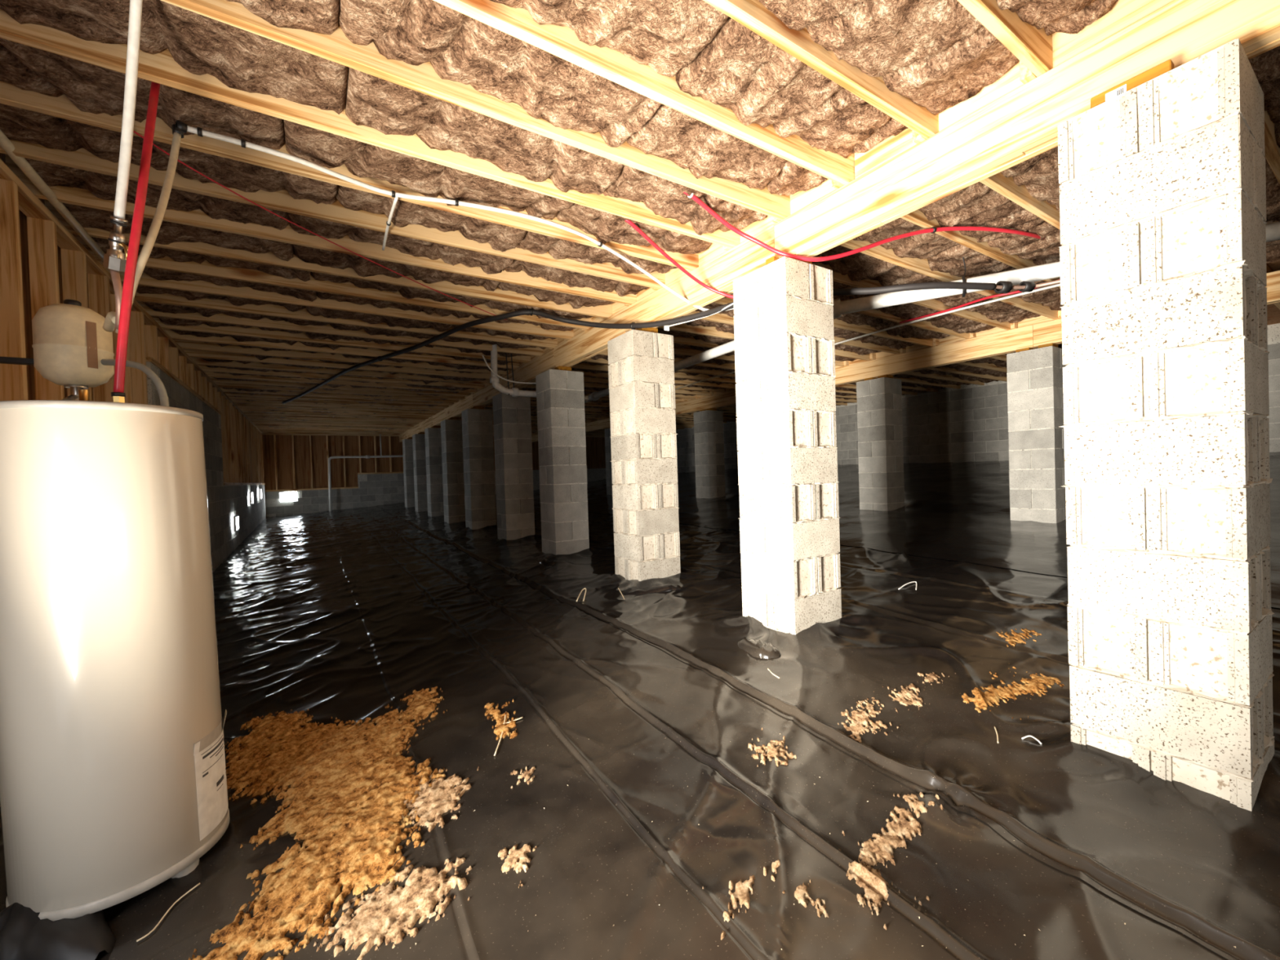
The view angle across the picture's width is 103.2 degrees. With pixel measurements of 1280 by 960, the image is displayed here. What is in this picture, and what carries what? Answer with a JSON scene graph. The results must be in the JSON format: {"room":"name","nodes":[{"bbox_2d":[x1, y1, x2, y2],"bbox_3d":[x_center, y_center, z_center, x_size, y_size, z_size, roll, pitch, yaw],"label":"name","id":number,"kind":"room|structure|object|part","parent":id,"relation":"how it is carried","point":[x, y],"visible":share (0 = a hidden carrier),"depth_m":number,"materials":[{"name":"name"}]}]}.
{"room":"building cavity","nodes":[
{"label":"building cavity","id":0,"kind":"room"},
{"bbox_2d":[0,152,266,572],"bbox_3d":[-5.207,-0.035,5.922,0.200,3.050,18.800,-2,1,-33],"label":"wall","id":1,"kind":"structure","parent":0,"point":[42,264],"depth_m":3.24,"materials":[{"name":"brown wood"}]},
{"bbox_3d":[-5.147,-1.302,5.851,0.090,0.039,18.600,-2,1,-33],"label":"plate","id":2,"kind":"part","parent":1,"relation":"part of","materials":[{"name":"brown wood"}]},
{"bbox_3d":[-5.027,-0.964,5.688,0.090,0.039,3.800,-2,1,-33],"label":"plate","id":3,"kind":"part","parent":1,"relation":"part of","materials":[{"name":"brown wood"}]},
{"bbox_2d":[233,515,239,531],"bbox_3d":[-6.378,0.680,8.017,0.032,0.236,0.396,-2,1,-33],"label":"air vent","id":4,"kind":"object","parent":1,"relation":"in","point":[236,518],"visible":1,"depth_m":8.03,"materials":[{"name":"metal"}]},
{"bbox_3d":[-8.091,0.082,10.486,0.090,0.039,7.600,-2,1,-33],"label":"plate","id":5,"kind":"part","parent":1,"relation":"part of","materials":[{"name":"brown wood"}]},
{"bbox_2d":[248,491,253,503],"bbox_3d":[-7.774,0.357,10.153,0.032,0.236,0.396,-2,1,-33],"label":"air vent","id":6,"kind":"object","parent":1,"relation":"in","point":[251,494],"visible":1,"depth_m":10.02,"materials":[{"name":"metal"}]},
{"bbox_2d":[258,488,262,498],"bbox_3d":[-8.944,0.321,11.958,0.032,0.236,0.396,-2,1,-33],"label":"air vent","id":7,"kind":"object","parent":1,"relation":"in","point":[260,489],"visible":1,"depth_m":11.91,"materials":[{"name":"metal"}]},
{"bbox_2d":[262,432,606,516],"bbox_3d":[-5.373,-0.181,16.893,11.850,3.041,0.200,-2,1,-33],"label":"wall","id":8,"kind":"structure","parent":0,"point":[293,462],"depth_m":14.70,"materials":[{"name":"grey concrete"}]},
{"bbox_2d":[279,491,298,502],"bbox_3d":[-9.670,0.462,13.969,0.436,0.286,0.032,-2,1,-33],"label":"air vent","id":9,"kind":"object","parent":8,"relation":"in","point":[284,496],"visible":1,"depth_m":13.97,"materials":[{"name":"metal"}]},
{"bbox_3d":[-9.214,0.258,14.339,2.200,0.040,0.090,-2,1,-33],"label":"plate","id":10,"kind":"part","parent":8,"relation":"part of","materials":[{"name":"brown wood"}]},
{"bbox_3d":[-8.278,-1.322,14.956,4.550,0.040,0.090,-2,1,-33],"label":"plate","id":11,"kind":"part","parent":8,"relation":"part of","materials":[{"name":"brown wood"}]},
{"bbox_3d":[-7.319,-0.231,15.569,2.350,0.040,0.090,-2,1,-33],"label":"plate","id":12,"kind":"part","parent":8,"relation":"part of","materials":[{"name":"brown wood"}]},
{"bbox_2d":[0,0,1279,437],"bbox_3d":[-0.338,-1.638,9.025,11.650,0.275,18.700,-2,1,-33],"label":"ceiling","id":13,"kind":"structure","parent":0,"point":[589,117],"depth_m":2.32,"materials":[{"name":"brown wood"}]},
{"bbox_2d":[0,128,104,262],"bbox_3d":[-2.855,-1.355,2.482,0.040,0.076,1.449,-2,1,-33],"label":"pipe","id":14,"kind":"object","parent":13,"relation":"attached to","point":[5,144],"visible":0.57,"depth_m":2.39,"materials":[{"name":"beige plastic"}]},
{"bbox_2d":[110,0,142,226],"bbox_3d":[-1.505,-1.110,1.496,0.394,0.617,0.039,-1,1,34],"label":"pipe","id":15,"kind":"object","parent":13,"relation":"hanging from","point":[135,6],"visible":1,"depth_m":1.52,"materials":[{"name":"white plastic"}]},
{"bbox_2d":[115,124,183,333],"bbox_3d":[-1.731,-0.935,1.843,0.127,0.880,0.319,-2,1,-3],"label":"pipe","id":16,"kind":"object","parent":13,"relation":"attached to","point":[150,239],"visible":0.77,"depth_m":1.78,"materials":[{"name":"beige plastic"}]},
{"bbox_2d":[133,130,506,319],"bbox_3d":[-1.638,-1.393,3.255,0.116,0.012,2.673,-2,1,17],"label":"wire","id":17,"kind":"object","parent":13,"relation":"attached to","point":[134,131],"visible":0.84,"depth_m":2.70,"materials":[{"name":"red plastic"}]},
{"bbox_2d":[175,120,733,311],"bbox_3d":[-0.692,-1.278,3.029,2.961,0.299,0.851,-2,1,-29],"label":"pipe","id":18,"kind":"object","parent":13,"relation":"attached to","point":[180,126],"visible":0.89,"depth_m":2.49,"materials":[{"name":"white plastic"}]},
{"bbox_2d":[489,344,588,401],"bbox_3d":[-1.165,-1.355,5.962,1.213,0.798,0.105,-2,1,-34],"label":"drain elbow","id":19,"kind":"object","parent":13,"relation":"hanging from","point":[494,379],"visible":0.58,"depth_m":5.68,"materials":[{"name":"white plastic"}]},
{"bbox_2d":[482,355,536,383],"bbox_3d":[-1.419,-1.230,5.702,0.697,0.279,0.016,-2,1,-33],"label":"pipe","id":20,"kind":"object","parent":19,"relation":"attached to","point":[489,367],"visible":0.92,"depth_m":5.63,"materials":[{"name":"white plastic"}]},
{"bbox_2d":[281,279,1060,404],"bbox_3d":[-1.833,-1.241,5.293,10.362,0.369,1.000,-1,1,32],"label":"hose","id":21,"kind":"object","parent":13,"relation":"hanging from","point":[1001,286],"visible":0.89,"depth_m":3.80,"materials":[{"name":"black plastic"}]},
{"bbox_2d":[625,219,733,298],"bbox_3d":[0.330,-1.353,3.186,1.020,0.379,0.264,-2,1,-20],"label":"pipe","id":22,"kind":"object","parent":21,"relation":"attached to","point":[633,224],"visible":0.67,"depth_m":3.21,"materials":[{"name":"red plastic"}]},
{"bbox_2d":[663,302,733,330],"bbox_3d":[0.777,-1.201,3.502,1.436,0.056,0.342,-1,1,25],"label":"cable","id":23,"kind":"object","parent":21,"relation":"attached to","point":[666,327],"visible":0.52,"depth_m":3.81,"materials":[{"name":"white plastic"}]},
{"bbox_2d":[675,371,735,390],"bbox_3d":[1.201,-1.524,7.414,0.092,0.017,2.629,-2,1,-31],"label":"pipe","id":24,"kind":"object","parent":13,"relation":"attached to","point":[733,371],"visible":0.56,"depth_m":7.67,"materials":[{"name":"beige plastic"}]},
{"bbox_2d":[683,191,1045,262],"bbox_3d":[1.433,-1.394,2.979,2.560,0.346,0.173,-2,1,-13],"label":"pipe","id":25,"kind":"object","parent":13,"relation":"attached to","point":[933,229],"visible":0.96,"depth_m":2.86,"materials":[{"name":"red plastic"}]},
{"bbox_2d":[584,221,1279,403],"bbox_3d":[1.082,-1.370,5.050,1.090,0.270,7.501,-3,1,-40],"label":"drain pipe","id":26,"kind":"object","parent":13,"relation":"hanging from","point":[1051,270],"visible":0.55,"depth_m":3.56,"materials":[{"name":"white plastic"}]},
{"bbox_2d":[834,283,1060,345],"bbox_3d":[2.592,-1.525,5.061,0.099,0.046,2.840,-2,1,-31],"label":"pipe","id":27,"kind":"object","parent":13,"relation":"attached to","point":[1059,284],"visible":0.7,"depth_m":4.56,"materials":[{"name":"white plastic"}]},
{"bbox_2d":[899,279,1059,323],"bbox_3d":[2.885,-1.533,4.364,0.079,0.059,1.431,-2,1,-28],"label":"pipe","id":28,"kind":"object","parent":13,"relation":"attached to","point":[1015,291],"visible":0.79,"depth_m":4.45,"materials":[{"name":"red plastic"}]},
{"bbox_2d":[675,323,1279,472],"bbox_3d":[4.555,-0.837,12.245,0.197,2.250,18.800,-2,1,-33],"label":"wall","id":29,"kind":"structure","parent":0,"point":[968,423],"depth_m":9.83,"materials":[{"name":"grey concrete"}]},
{"bbox_3d":[-0.244,0.613,9.069,11.700,1.331,18.900,-2,1,-33],"label":"floor","id":30,"kind":"structure","parent":0,"visible":0},
{"bbox_2d":[328,434,403,511],"bbox_3d":[-7.923,-0.200,14.790,2.013,2.280,0.089,-2,1,-33],"label":"pipe","id":31,"kind":"object","parent":30,"relation":"on","point":[380,455],"visible":0.96,"depth_m":14.44,"materials":[{"name":"white plastic"}]},
{"bbox_2d":[402,437,415,507],"bbox_3d":[-6.267,-0.124,13.992,0.405,2.079,0.406,-2,1,-33],"label":"pier","id":32,"kind":"object","parent":30,"relation":"on","point":[407,446],"visible":0.55,"depth_m":13.78,"materials":[{"name":"grey concrete"}]},
{"bbox_2d":[412,431,427,511],"bbox_3d":[-5.370,-0.135,12.606,0.406,2.079,0.404,-2,1,-33],"label":"pier","id":33,"kind":"object","parent":30,"relation":"on","point":[418,440],"visible":0.65,"depth_m":12.40,"materials":[{"name":"grey concrete"}]},
{"bbox_2d":[424,425,444,516],"bbox_3d":[-4.475,-0.145,11.222,0.406,2.079,0.407,-2,1,-33],"label":"pier","id":34,"kind":"object","parent":30,"relation":"on","point":[433,434],"visible":0.6,"depth_m":11.03,"materials":[{"name":"grey concrete"}]},
{"bbox_2d":[440,417,466,523],"bbox_3d":[-3.577,-0.156,9.837,0.407,2.079,0.406,-2,1,-33],"label":"pier","id":35,"kind":"object","parent":30,"relation":"on","point":[452,460],"visible":0.76,"depth_m":9.65,"materials":[{"name":"grey concrete"}]},
{"bbox_2d":[461,406,496,529],"bbox_3d":[-2.679,-0.065,8.456,0.406,2.282,0.405,-2,1,-33],"label":"pier","id":36,"kind":"object","parent":30,"relation":"on","point":[477,421],"visible":0.89,"depth_m":8.29,"materials":[{"name":"grey concrete"}]},
{"bbox_2d":[492,392,534,540],"bbox_3d":[-1.739,-0.076,7.003,0.407,2.282,0.406,-2,1,-33],"label":"pier","id":37,"kind":"object","parent":30,"relation":"on","point":[512,420],"visible":0.87,"depth_m":6.84,"materials":[{"name":"grey concrete"}]},
{"bbox_2d":[399,0,1279,442],"bbox_3d":[-2.251,-1.325,7.713,0.117,0.229,18.578,-2,1,-33],"label":"beam","id":38,"kind":"structure","parent":37,"relation":"on","point":[1020,126],"depth_m":2.10,"materials":[{"name":"brown wood"}]},
{"bbox_2d":[535,365,589,555],"bbox_3d":[-0.859,-0.086,5.641,0.408,2.282,0.409,-2,1,-33],"label":"pier","id":39,"kind":"object","parent":30,"relation":"on","point":[560,393],"visible":0.9,"depth_m":5.48,"materials":[{"name":"grey concrete"}]},
{"bbox_2d":[604,426,613,494],"bbox_3d":[-0.588,-0.392,12.667,0.405,1.876,0.406,-2,1,-33],"label":"pier","id":40,"kind":"object","parent":30,"relation":"on","point":[607,432],"visible":0.26,"depth_m":12.59,"materials":[{"name":"grey concrete"}]},
{"bbox_2d":[0,506,1228,959],"bbox_3d":[-3.909,1.030,6.646,2.690,0.584,18.580,-2,1,-33],"label":"plastic sheet","id":41,"kind":"object","parent":30,"relation":"on","point":[348,613],"visible":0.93,"depth_m":1.65,"materials":[{"name":"black plastic"}]},
{"bbox_2d":[0,902,115,959],"bbox_3d":[-1.559,1.181,1.353,0.383,0.125,0.189,-2,1,0],"label":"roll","id":42,"kind":"object","parent":41,"relation":"on","point":[24,935],"visible":0.75,"depth_m":1.30,"materials":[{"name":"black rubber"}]},
{"bbox_2d":[0,389,229,920],"bbox_3d":[-1.620,0.486,1.568,0.485,1.574,0.482,-3,1,-5],"label":"water heater","id":43,"kind":"object","parent":41,"relation":"on","point":[113,781],"visible":0.96,"depth_m":1.39,"materials":[{"name":"metal"}]},
{"bbox_2d":[0,299,114,400],"bbox_3d":[-2.161,-0.439,1.785,0.443,0.417,0.200,-2,1,-33],"label":"tank","id":44,"kind":"object","parent":43,"relation":"on","point":[70,341],"visible":0.93,"depth_m":1.79,"materials":[{"name":"metal"}]},
{"bbox_3d":[-2.056,-0.323,1.852,0.060,0.053,0.060,-2,1,-33],"label":"stem","id":45,"kind":"part","parent":44,"relation":"part of","materials":[{"name":"metal"}]},
{"bbox_2d":[100,359,168,406],"bbox_3d":[-1.816,-0.332,1.825,0.331,0.233,0.035,-2,1,15],"label":"conduit","id":46,"kind":"object","parent":43,"relation":"attached to","point":[160,387],"visible":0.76,"depth_m":1.80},
{"bbox_2d":[102,268,122,332],"bbox_3d":[-1.770,-0.584,1.708,0.301,0.190,0.033,-1,1,39],"label":"pipe stub","id":47,"kind":"object","parent":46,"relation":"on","point":[111,322],"visible":0.78,"depth_m":1.63,"materials":[{"name":"orange metal"}]},
{"bbox_2d":[102,223,128,271],"bbox_3d":[-1.671,-0.741,1.619,0.094,0.144,0.047,-1,1,31],"label":"shutoff valve","id":48,"kind":"object","parent":47,"relation":"on","point":[114,260],"visible":0.97,"depth_m":1.61,"materials":[{"name":"metal"}]},
{"bbox_3d":[-1.643,-0.731,1.613,0.044,0.067,0.013,-2,1,-1],"label":"handle","id":49,"kind":"part","parent":48,"relation":"part of","materials":[{"name":"gold metal"}]},
{"bbox_2d":[111,81,159,397],"bbox_3d":[-1.651,-0.895,1.712,0.090,1.277,0.378,-2,1,-20],"label":"pipe","id":50,"kind":"object","parent":43,"relation":"attached to","point":[144,167],"visible":0.84,"depth_m":1.56,"materials":[{"name":"red plastic"}]},
{"bbox_3d":[-1.396,1.212,1.557,0.070,0.101,0.070,-3,1,-5],"label":"leg","id":51,"kind":"part","parent":43,"relation":"part of","materials":[{"name":"white metal"}]},
{"bbox_2d":[136,882,199,942],"bbox_3d":[-1.310,1.199,1.413,0.023,0.024,0.166,-2,1,4],"label":"scrap","id":52,"kind":"object","parent":41,"relation":"on","point":[196,886],"visible":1,"depth_m":1.41,"materials":[{"name":"plastic"}]},
{"bbox_2d":[188,708,445,959],"bbox_3d":[-1.220,1.144,1.988,0.761,0.104,1.679,-2,1,-35],"label":"debris pile","id":53,"kind":"object","parent":41,"relation":"on","point":[348,791],"visible":1,"depth_m":1.72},
{"bbox_2d":[313,857,471,959],"bbox_3d":[-0.646,1.136,1.358,0.390,0.052,0.246,-2,1,-33],"label":"debris pile","id":54,"kind":"object","parent":41,"relation":"on","point":[393,911],"visible":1,"depth_m":1.34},
{"bbox_2d":[384,686,447,725],"bbox_3d":[-1.071,1.091,2.446,0.264,0.048,0.388,-2,1,-33],"label":"clay piece","id":55,"kind":"object","parent":41,"relation":"on","point":[418,706],"visible":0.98,"depth_m":2.45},
{"bbox_2d":[400,766,479,831],"bbox_3d":[-0.746,1.109,1.788,0.350,0.043,0.331,-2,1,11],"label":"clay piece","id":56,"kind":"object","parent":41,"relation":"on","point":[434,801],"visible":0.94,"depth_m":1.75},
{"bbox_2d":[493,714,506,755],"bbox_3d":[-0.582,1.061,2.135,0.014,0.035,0.303,-2,1,-6],"label":"straw","id":57,"kind":"object","parent":41,"relation":"on","point":[505,714],"visible":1,"depth_m":2.08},
{"bbox_2d":[484,698,517,739],"bbox_3d":[-0.616,1.056,2.255,0.137,0.044,0.364,-2,1,-21],"label":"clay piece","id":58,"kind":"object","parent":41,"relation":"on","point":[501,727],"visible":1,"depth_m":2.21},
{"bbox_2d":[497,844,537,888],"bbox_3d":[-0.344,1.107,1.472,0.116,0.026,0.160,-2,1,-33],"label":"clay piece","id":59,"kind":"object","parent":41,"relation":"on","point":[515,855],"visible":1,"depth_m":1.48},
{"bbox_2d":[510,766,535,788],"bbox_3d":[-0.428,1.088,1.860,0.097,0.022,0.110,-2,1,-15],"label":"clay piece","id":60,"kind":"object","parent":41,"relation":"on","point":[526,775],"visible":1,"depth_m":1.86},
{"bbox_2d":[702,875,755,939],"bbox_3d":[0.249,1.077,1.283,0.154,0.030,0.143,-2,1,-12],"label":"clay piece","id":61,"kind":"object","parent":41,"relation":"on","point":[742,889],"visible":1,"depth_m":1.30,"materials":[{"name":"beige"}]},
{"bbox_2d":[303,698,1235,949],"bbox_3d":[-0.455,1.023,2.121,4.246,0.216,1.817,-2,1,14],"label":"crumbs","id":62,"kind":"object","parent":41,"relation":"on","point":[304,699],"visible":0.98,"depth_m":1.30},
{"bbox_2d":[763,859,780,881],"bbox_3d":[0.361,1.054,1.373,0.060,0.029,0.052,-2,1,-33],"label":"clay piece","id":63,"kind":"object","parent":41,"relation":"on","point":[776,864],"visible":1,"depth_m":1.38,"materials":[{"name":"beige"}]},
{"bbox_2d":[747,727,796,766],"bbox_3d":[0.472,0.994,1.874,0.200,0.036,0.204,-2,1,-33],"label":"clay piece","id":64,"kind":"object","parent":41,"relation":"on","point":[772,751],"visible":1,"depth_m":1.85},
{"bbox_2d":[782,880,828,917],"bbox_3d":[0.430,1.062,1.281,0.092,0.026,0.108,-2,1,-33],"label":"clay piece","id":65,"kind":"object","parent":41,"relation":"on","point":[801,893],"visible":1,"depth_m":1.28,"materials":[{"name":"beige"}]},
{"bbox_2d":[846,860,929,929],"bbox_3d":[0.608,1.044,1.295,0.160,0.042,0.180,-2,1,-33],"label":"clay piece","id":66,"kind":"object","parent":41,"relation":"on","point":[876,891],"visible":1,"depth_m":1.30,"materials":[{"name":"beige"}]},
{"bbox_2d":[842,791,942,867],"bbox_3d":[0.725,1.011,1.480,0.404,0.074,0.152,-2,1,-33],"label":"clay piece","id":67,"kind":"object","parent":41,"relation":"on","point":[879,850],"visible":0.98,"depth_m":1.46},
{"bbox_2d":[607,327,680,581],"bbox_3d":[0.034,-0.097,4.261,0.420,2.282,0.425,-2,1,-33],"label":"pier","id":68,"kind":"object","parent":30,"relation":"on","point":[642,388],"visible":0.94,"depth_m":4.11,"materials":[{"name":"concrete"}]},
{"bbox_2d":[608,331,626,340],"bbox_3d":[-0.180,-1.201,4.288,0.040,0.037,0.260,-2,1,-33],"label":"wood shim","id":69,"kind":"object","parent":68,"relation":"on","point":[624,331],"visible":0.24,"depth_m":4.28,"materials":[{"name":"brown wood"}]},
{"bbox_2d":[693,408,725,499],"bbox_3d":[1.330,-0.415,9.702,0.406,1.876,0.404,-2,1,-33],"label":"pier","id":70,"kind":"object","parent":30,"relation":"on","point":[708,437],"visible":0.98,"depth_m":9.55,"materials":[{"name":"grey concrete"}]},
{"bbox_2d":[733,253,841,635],"bbox_3d":[0.865,-0.107,2.982,0.424,2.282,0.422,-2,1,-33],"label":"pier","id":71,"kind":"object","parent":30,"relation":"on","point":[784,348],"visible":0.94,"depth_m":2.83,"materials":[{"name":"concrete"}]},
{"bbox_2d":[765,256,778,265],"bbox_3d":[0.738,-1.214,2.833,0.040,0.044,0.060,-2,1,-33],"label":"wood shim","id":72,"kind":"object","parent":71,"relation":"on","point":[772,259],"visible":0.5,"depth_m":2.81,"materials":[{"name":"yellow wood"}]},
{"bbox_2d":[377,500,1279,959],"bbox_3d":[-1.693,0.784,8.082,2.715,0.528,18.580,-2,1,-33],"label":"plastic sheet","id":73,"kind":"object","parent":30,"relation":"on","point":[1200,864],"visible":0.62,"depth_m":2.14,"materials":[{"name":"black plastic"}]},
{"bbox_2d":[537,557,558,564],"bbox_3d":[-0.994,0.846,5.330,0.176,0.062,0.427,-2,1,-33],"label":"scrap","id":74,"kind":"object","parent":73,"relation":"on","point":[544,561],"visible":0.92,"depth_m":5.20,"materials":[{"name":"black plastic"}]},
{"bbox_2d":[576,587,586,601],"bbox_3d":[-0.440,0.880,3.866,0.049,0.064,0.237,-2,1,5],"label":"scrap","id":75,"kind":"object","parent":73,"relation":"on","point":[584,588],"visible":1,"depth_m":3.87,"materials":[{"name":"beige plastic"}]},
{"bbox_2d":[622,583,681,595],"bbox_3d":[0.082,0.840,3.861,0.471,0.086,0.131,-2,1,-7],"label":"scrap","id":76,"kind":"object","parent":73,"relation":"on","point":[664,588],"visible":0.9,"depth_m":3.83,"materials":[{"name":"black plastic"}]},
{"bbox_2d":[737,637,781,658],"bbox_3d":[0.612,0.871,2.677,0.146,0.074,0.297,-2,1,-33],"label":"scrap","id":77,"kind":"object","parent":73,"relation":"on","point":[759,648],"visible":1,"depth_m":2.61,"materials":[{"name":"grey plastic"}]},
{"bbox_2d":[837,697,898,742],"bbox_3d":[0.905,0.952,2.013,0.308,0.055,0.204,-2,1,-33],"label":"clay piece","id":78,"kind":"object","parent":73,"relation":"on","point":[862,718],"visible":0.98,"depth_m":2.00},
{"bbox_2d":[495,452,1279,608],"bbox_3d":[1.980,0.190,10.440,6.150,0.906,18.540,-2,1,-33],"label":"plastic sheet","id":79,"kind":"object","parent":73,"relation":"on","point":[960,511],"visible":0.34,"depth_m":5.86,"materials":[{"name":"black plastic"}]},
{"bbox_2d":[873,681,929,710],"bbox_3d":[1.151,0.914,2.170,0.252,0.046,0.200,-2,1,-33],"label":"clay piece","id":80,"kind":"object","parent":73,"relation":"on","point":[904,694],"visible":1,"depth_m":2.13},
{"bbox_2d":[897,581,917,590],"bbox_3d":[1.863,0.731,3.476,0.194,0.041,0.086,-2,1,-33],"label":"scrap","id":81,"kind":"object","parent":73,"relation":"on","point":[912,581],"visible":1,"depth_m":3.50,"materials":[{"name":"white plastic"}]},
{"bbox_2d":[917,671,949,684],"bbox_3d":[1.337,0.888,2.258,0.182,0.026,0.122,-2,1,9],"label":"clay piece","id":82,"kind":"object","parent":73,"relation":"on","point":[931,677],"visible":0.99,"depth_m":2.27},
{"bbox_2d":[994,726,998,742],"bbox_3d":[1.306,0.931,1.857,0.008,0.011,0.111,-1,1,30],"label":"straw","id":83,"kind":"object","parent":73,"relation":"on","point":[994,726],"visible":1,"depth_m":1.85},
{"bbox_2d":[961,666,1064,719],"bbox_3d":[1.555,0.889,2.127,0.508,0.068,0.252,-2,1,-33],"label":"clay piece","id":84,"kind":"object","parent":73,"relation":"on","point":[982,699],"visible":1,"depth_m":2.12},
{"bbox_2d":[995,626,1041,647],"bbox_3d":[1.941,0.813,2.601,0.300,0.044,0.200,-2,1,-33],"label":"clay piece","id":85,"kind":"object","parent":73,"relation":"on","point":[1011,639],"visible":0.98,"depth_m":2.61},
{"bbox_2d":[1021,735,1042,744],"bbox_3d":[1.398,0.922,1.802,0.031,0.018,0.066,-2,1,-23],"label":"scrap","id":86,"kind":"object","parent":73,"relation":"on","point":[1026,736],"visible":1,"depth_m":1.82,"materials":[{"name":"white plastic"}]},
{"bbox_2d":[856,374,904,511],"bbox_3d":[3.215,-0.437,6.789,0.405,1.876,0.404,-2,1,-33],"label":"pier","id":87,"kind":"object","parent":30,"relation":"on","point":[879,400],"visible":0.98,"depth_m":6.65,"materials":[{"name":"grey concrete"}]},
{"bbox_2d":[1006,342,1066,523],"bbox_3d":[4.172,-0.449,5.312,0.405,1.876,0.404,-2,1,-33],"label":"pier","id":88,"kind":"object","parent":30,"relation":"on","point":[1034,376],"visible":0.85,"depth_m":5.16,"materials":[{"name":"grey concrete"}]},
{"bbox_2d":[531,270,1279,442],"bbox_3d":[1.149,-1.465,9.915,0.117,0.229,18.578,-2,1,-33],"label":"beam","id":89,"kind":"structure","parent":88,"relation":"on","point":[1032,336],"depth_m":6.04,"materials":[{"name":"brown wood"}]},
{"bbox_2d":[1057,38,1274,811],"bbox_3d":[1.715,-0.117,1.665,0.424,2.282,0.423,-2,1,-33],"label":"pier","id":90,"kind":"object","parent":30,"relation":"on","point":[1162,181],"visible":0.98,"depth_m":1.52,"materials":[{"name":"concrete"}]},
{"bbox_2d":[1090,59,1173,108],"bbox_3d":[1.543,-1.228,1.596,0.042,0.050,0.186,-2,1,-33],"label":"wood shim","id":91,"kind":"object","parent":90,"relation":"on","point":[1167,65],"visible":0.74,"depth_m":1.58,"materials":[{"name":"wood"}]}
]}

